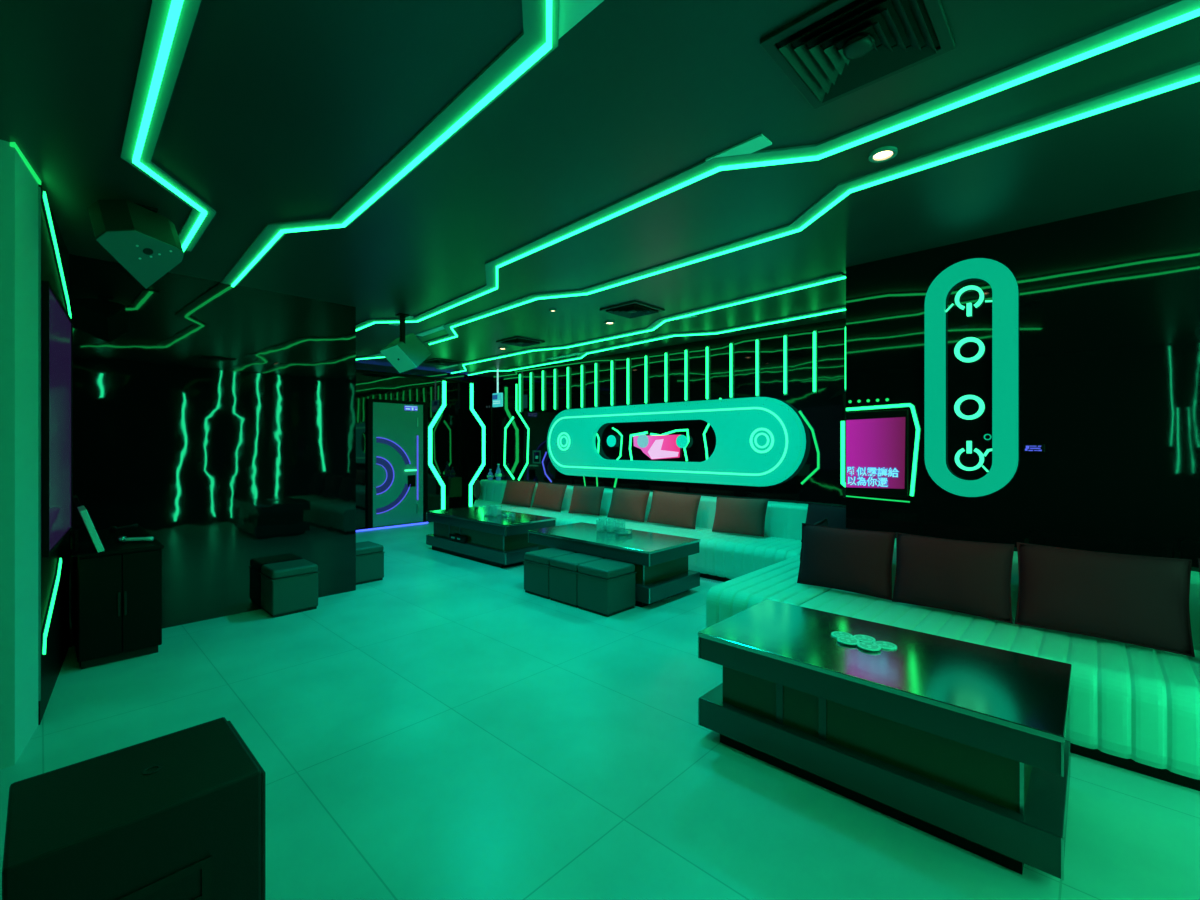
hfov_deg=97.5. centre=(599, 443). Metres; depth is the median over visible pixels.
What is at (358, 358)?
diffuser
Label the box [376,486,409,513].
ring light
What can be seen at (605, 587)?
stool
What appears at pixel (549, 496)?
cushion
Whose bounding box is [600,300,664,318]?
ceiling vent
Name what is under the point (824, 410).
wall
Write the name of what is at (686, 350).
tube
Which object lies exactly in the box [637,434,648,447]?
disc
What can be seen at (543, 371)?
tube
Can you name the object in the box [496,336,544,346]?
ceiling vent
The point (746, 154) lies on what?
led strip
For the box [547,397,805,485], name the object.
light panel
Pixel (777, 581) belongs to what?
sofa
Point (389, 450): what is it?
ring light
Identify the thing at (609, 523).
glass tumbler
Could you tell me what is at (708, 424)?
neon line
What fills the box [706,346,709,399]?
tube
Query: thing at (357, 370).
led strip
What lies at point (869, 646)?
coaster
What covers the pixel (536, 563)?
stool
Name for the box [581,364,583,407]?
tube
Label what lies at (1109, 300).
wall
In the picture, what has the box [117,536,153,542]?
microphone
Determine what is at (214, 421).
wall
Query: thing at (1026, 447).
display
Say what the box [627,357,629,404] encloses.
tube
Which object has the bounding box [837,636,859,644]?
coaster
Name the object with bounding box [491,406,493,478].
trim
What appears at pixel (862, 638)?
coaster
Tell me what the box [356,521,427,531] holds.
led strip
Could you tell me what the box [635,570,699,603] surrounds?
shelf
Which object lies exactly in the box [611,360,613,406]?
tube
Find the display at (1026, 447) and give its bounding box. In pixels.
[1023,444,1044,451]
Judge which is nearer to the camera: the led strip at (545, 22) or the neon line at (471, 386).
the led strip at (545, 22)
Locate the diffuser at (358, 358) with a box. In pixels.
[356,357,384,359]
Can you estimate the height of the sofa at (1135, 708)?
0.745 m
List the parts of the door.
frame, frame, keyhole plate, frame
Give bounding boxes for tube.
[519,373,521,412]
[530,372,532,411]
[542,370,544,410]
[554,368,556,409]
[567,366,569,408]
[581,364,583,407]
[595,362,597,407]
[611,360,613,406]
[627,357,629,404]
[645,355,647,403]
[665,352,667,402]
[685,349,687,401]
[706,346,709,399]
[730,342,733,398]
[756,338,759,396]
[784,334,787,394]
[813,330,816,392]
[845,326,845,390]
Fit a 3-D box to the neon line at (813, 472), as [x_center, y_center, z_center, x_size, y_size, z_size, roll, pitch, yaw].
[2.278,0.039,5.736,0.237,0.825,0.012,0,0,43]
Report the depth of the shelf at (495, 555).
6.21 m
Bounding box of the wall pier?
[0,140,37,768]
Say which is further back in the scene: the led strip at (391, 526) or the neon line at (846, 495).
the led strip at (391, 526)
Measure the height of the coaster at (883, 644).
0.007 m
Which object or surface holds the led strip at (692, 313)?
attached to the ceiling
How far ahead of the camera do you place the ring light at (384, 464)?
8.77 m
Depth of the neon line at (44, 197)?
3.00 m
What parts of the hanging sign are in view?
rod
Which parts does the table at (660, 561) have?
core trim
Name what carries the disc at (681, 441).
attached to the light panel at (761, 441)
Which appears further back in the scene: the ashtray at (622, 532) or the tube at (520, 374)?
the tube at (520, 374)
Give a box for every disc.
[607,435,615,446]
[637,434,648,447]
[676,435,687,447]
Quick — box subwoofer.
[2,717,265,899]
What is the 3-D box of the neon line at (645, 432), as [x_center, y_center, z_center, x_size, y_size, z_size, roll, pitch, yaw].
[0.534,0.040,7.374,0.338,0.438,0.012,0,0,43]
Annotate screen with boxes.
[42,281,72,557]
[70,506,107,556]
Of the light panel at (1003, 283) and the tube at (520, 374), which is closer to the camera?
the light panel at (1003, 283)
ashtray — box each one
[501,512,515,516]
[615,528,631,535]
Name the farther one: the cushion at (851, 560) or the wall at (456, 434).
the wall at (456, 434)
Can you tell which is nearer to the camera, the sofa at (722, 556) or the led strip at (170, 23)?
the led strip at (170, 23)
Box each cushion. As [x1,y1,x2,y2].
[474,478,480,499]
[501,480,535,506]
[532,482,566,511]
[568,486,604,515]
[607,488,649,521]
[647,490,700,528]
[712,497,768,536]
[797,523,895,599]
[800,517,828,558]
[801,503,845,541]
[892,532,1013,623]
[1015,542,1194,656]
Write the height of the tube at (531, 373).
0.680 m
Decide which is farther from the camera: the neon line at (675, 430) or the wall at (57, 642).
the neon line at (675, 430)
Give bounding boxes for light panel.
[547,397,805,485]
[925,258,1017,496]
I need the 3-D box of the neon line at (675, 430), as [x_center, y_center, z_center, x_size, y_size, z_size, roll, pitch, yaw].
[0.925,0.012,7.007,0.639,0.424,0.012,0,0,43]
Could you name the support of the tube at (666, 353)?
attached to the wall at (824, 410)
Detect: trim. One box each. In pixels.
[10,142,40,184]
[38,187,40,700]
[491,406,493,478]
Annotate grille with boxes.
[117,536,126,542]
[227,721,265,899]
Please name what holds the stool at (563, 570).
on the floor
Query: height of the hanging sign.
0.660 m
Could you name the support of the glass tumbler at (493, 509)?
on the table at (502, 542)
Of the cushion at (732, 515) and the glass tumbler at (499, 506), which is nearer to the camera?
the cushion at (732, 515)
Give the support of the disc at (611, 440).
attached to the light panel at (761, 441)
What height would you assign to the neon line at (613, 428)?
0.536 m
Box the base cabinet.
[74,535,163,668]
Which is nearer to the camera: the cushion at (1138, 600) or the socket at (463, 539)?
the cushion at (1138, 600)
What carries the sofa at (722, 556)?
on the floor
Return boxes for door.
[367,399,427,527]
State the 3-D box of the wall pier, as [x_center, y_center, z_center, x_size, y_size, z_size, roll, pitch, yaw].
[-3.324,0.045,1.815,0.470,2.710,1.895,0,0,43]
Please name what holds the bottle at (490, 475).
on the sofa at (722, 556)
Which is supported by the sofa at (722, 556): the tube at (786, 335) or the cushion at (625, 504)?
the cushion at (625, 504)
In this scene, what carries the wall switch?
attached to the wall at (824, 410)
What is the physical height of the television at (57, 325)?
1.390 m
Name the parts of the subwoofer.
carry handle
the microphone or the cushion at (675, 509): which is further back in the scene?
the cushion at (675, 509)
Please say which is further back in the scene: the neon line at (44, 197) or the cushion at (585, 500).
the cushion at (585, 500)
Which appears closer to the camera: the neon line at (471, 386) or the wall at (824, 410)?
the wall at (824, 410)
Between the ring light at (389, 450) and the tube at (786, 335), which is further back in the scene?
the ring light at (389, 450)
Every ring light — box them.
[376,437,410,463]
[376,456,393,494]
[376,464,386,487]
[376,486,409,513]
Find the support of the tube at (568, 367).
attached to the wall at (824, 410)
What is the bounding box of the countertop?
[74,535,163,557]
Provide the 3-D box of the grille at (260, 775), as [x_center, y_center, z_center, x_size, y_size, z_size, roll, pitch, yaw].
[-1.084,1.133,1.603,0.405,0.435,0.012,0,0,43]
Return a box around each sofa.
[473,479,807,581]
[706,555,832,627]
[800,538,1199,790]
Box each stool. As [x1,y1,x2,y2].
[260,559,318,617]
[356,541,384,584]
[523,548,574,598]
[548,553,602,607]
[576,559,636,616]
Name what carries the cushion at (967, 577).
on the sofa at (1135, 708)
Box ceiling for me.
[0,0,1199,377]
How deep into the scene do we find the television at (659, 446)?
7.08 m
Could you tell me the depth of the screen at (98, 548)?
3.23 m
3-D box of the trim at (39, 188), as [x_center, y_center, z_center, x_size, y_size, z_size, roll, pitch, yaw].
[-2.794,0.000,2.623,0.008,2.560,0.008,0,0,43]
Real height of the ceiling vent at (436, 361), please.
0.030 m
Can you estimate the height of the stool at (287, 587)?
0.380 m
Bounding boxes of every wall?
[38,184,68,724]
[69,254,355,646]
[356,363,493,529]
[494,318,845,506]
[846,190,1199,571]
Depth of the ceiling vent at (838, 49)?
1.70 m
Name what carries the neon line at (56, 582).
attached to the wall at (57, 642)
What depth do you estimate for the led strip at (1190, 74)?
2.46 m
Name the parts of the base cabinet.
door, handle, handle, door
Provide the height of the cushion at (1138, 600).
0.439 m
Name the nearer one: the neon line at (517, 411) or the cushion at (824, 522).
the cushion at (824, 522)
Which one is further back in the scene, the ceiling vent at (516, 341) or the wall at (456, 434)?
the wall at (456, 434)
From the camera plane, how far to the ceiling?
2.30 m
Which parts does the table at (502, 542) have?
core trim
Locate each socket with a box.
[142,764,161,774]
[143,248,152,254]
[449,534,466,542]
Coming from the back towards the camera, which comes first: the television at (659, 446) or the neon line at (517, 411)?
the neon line at (517, 411)
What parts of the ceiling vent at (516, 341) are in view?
frame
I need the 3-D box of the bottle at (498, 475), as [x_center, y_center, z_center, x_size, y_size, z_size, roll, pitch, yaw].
[-1.825,0.505,9.451,0.094,0.300,0.094,0,0,43]
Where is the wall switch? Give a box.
[533,450,540,463]
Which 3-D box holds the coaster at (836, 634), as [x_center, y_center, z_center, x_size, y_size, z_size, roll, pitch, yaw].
[1.134,0.896,2.466,0.094,0.007,0.094,0,0,43]
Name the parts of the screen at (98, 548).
panel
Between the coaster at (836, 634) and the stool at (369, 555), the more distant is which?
the stool at (369, 555)
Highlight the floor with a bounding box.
[0,522,1199,899]
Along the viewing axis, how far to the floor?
2.26 m
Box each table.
[426,506,556,567]
[528,522,700,606]
[698,599,1071,880]
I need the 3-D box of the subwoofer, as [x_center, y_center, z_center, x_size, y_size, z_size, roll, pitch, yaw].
[-1.245,1.149,1.427,0.431,0.502,0.487,0,0,43]
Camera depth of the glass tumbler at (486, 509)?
6.56 m
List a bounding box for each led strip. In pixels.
[121,0,215,251]
[221,0,603,286]
[356,0,1199,330]
[356,353,384,359]
[356,369,475,382]
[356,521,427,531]
[415,62,1199,344]
[436,273,845,373]
[464,306,845,375]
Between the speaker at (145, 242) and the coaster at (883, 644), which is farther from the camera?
the speaker at (145, 242)
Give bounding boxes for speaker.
[88,200,183,288]
[380,313,430,372]
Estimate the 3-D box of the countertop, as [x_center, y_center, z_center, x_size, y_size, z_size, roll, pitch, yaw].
[-3.284,0.690,3.584,0.595,0.020,0.410,0,0,43]
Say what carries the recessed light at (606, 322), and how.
in the ceiling
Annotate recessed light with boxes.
[604,321,614,324]
[869,146,897,162]
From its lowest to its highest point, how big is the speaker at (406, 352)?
0.591 m
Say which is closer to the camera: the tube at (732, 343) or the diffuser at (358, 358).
the tube at (732, 343)
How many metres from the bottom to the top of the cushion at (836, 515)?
0.392 m
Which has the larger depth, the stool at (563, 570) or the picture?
the stool at (563, 570)
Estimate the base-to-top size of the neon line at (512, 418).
1.142 m
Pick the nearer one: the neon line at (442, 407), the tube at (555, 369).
the tube at (555, 369)
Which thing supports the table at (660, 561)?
on the floor
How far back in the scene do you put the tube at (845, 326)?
5.45 m
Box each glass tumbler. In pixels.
[483,506,490,515]
[490,506,497,516]
[495,505,501,514]
[596,520,604,531]
[606,520,614,531]
[615,521,623,529]
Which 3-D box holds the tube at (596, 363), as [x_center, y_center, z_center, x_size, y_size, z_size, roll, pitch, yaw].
[-0.060,-0.890,7.915,0.044,0.680,0.038,0,0,43]
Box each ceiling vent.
[422,358,464,365]
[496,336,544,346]
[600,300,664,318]
[760,0,955,109]
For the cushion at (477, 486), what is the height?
0.369 m
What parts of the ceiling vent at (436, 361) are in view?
frame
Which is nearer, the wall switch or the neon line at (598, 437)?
the neon line at (598, 437)
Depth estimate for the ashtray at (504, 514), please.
6.47 m
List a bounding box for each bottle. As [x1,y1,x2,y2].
[487,469,493,479]
[495,464,501,480]
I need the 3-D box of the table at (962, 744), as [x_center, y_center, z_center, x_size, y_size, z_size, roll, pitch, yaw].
[1.198,1.150,2.335,1.318,0.500,0.733,0,0,43]
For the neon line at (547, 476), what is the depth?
8.73 m
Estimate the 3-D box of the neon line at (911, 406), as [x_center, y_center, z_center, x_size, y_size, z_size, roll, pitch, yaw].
[1.995,0.036,3.725,0.481,0.639,0.012,0,0,43]
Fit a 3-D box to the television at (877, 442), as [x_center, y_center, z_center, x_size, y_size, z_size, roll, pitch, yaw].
[1.962,0.068,3.743,0.407,0.605,0.037,0,0,43]
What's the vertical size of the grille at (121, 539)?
0.052 m
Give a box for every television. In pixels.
[633,435,679,458]
[846,410,908,497]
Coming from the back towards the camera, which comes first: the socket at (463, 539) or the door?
the door
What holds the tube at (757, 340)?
attached to the wall at (824, 410)
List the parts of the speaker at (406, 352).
panel, ceiling plate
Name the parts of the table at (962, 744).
corner trim, core trim, corner trim, corner trim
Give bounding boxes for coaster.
[831,631,852,637]
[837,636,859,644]
[853,635,875,642]
[857,642,880,650]
[874,641,896,649]
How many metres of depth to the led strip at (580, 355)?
6.26 m
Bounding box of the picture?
[49,289,70,550]
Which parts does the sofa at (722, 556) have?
seat, backrest, backrest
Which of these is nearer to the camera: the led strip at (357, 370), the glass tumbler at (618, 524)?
the glass tumbler at (618, 524)
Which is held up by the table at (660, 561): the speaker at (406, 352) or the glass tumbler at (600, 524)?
the glass tumbler at (600, 524)
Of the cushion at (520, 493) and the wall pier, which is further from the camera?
the cushion at (520, 493)
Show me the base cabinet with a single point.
(118, 592)
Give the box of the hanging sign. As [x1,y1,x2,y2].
[493,369,502,406]
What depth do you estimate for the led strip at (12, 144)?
2.42 m
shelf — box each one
[427,534,537,564]
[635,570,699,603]
[699,683,1069,878]
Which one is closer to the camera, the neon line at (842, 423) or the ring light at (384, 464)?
the neon line at (842, 423)
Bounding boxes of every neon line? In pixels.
[41,557,61,654]
[42,190,70,317]
[428,381,446,509]
[468,383,485,506]
[504,416,514,479]
[516,384,529,480]
[542,452,551,481]
[596,433,599,452]
[612,427,622,459]
[629,431,647,459]
[650,429,689,460]
[703,423,709,459]
[799,410,819,484]
[840,421,845,487]
[846,403,920,495]
[846,495,909,502]
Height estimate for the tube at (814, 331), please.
0.680 m
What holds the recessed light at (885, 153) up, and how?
in the ceiling
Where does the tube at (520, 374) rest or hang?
attached to the wall at (824, 410)
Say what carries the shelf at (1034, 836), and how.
attached to the table at (962, 744)
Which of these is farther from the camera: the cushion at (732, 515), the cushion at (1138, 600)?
the cushion at (732, 515)
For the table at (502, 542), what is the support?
on the floor
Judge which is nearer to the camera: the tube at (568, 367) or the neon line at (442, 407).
the tube at (568, 367)
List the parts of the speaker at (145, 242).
panel, ceiling plate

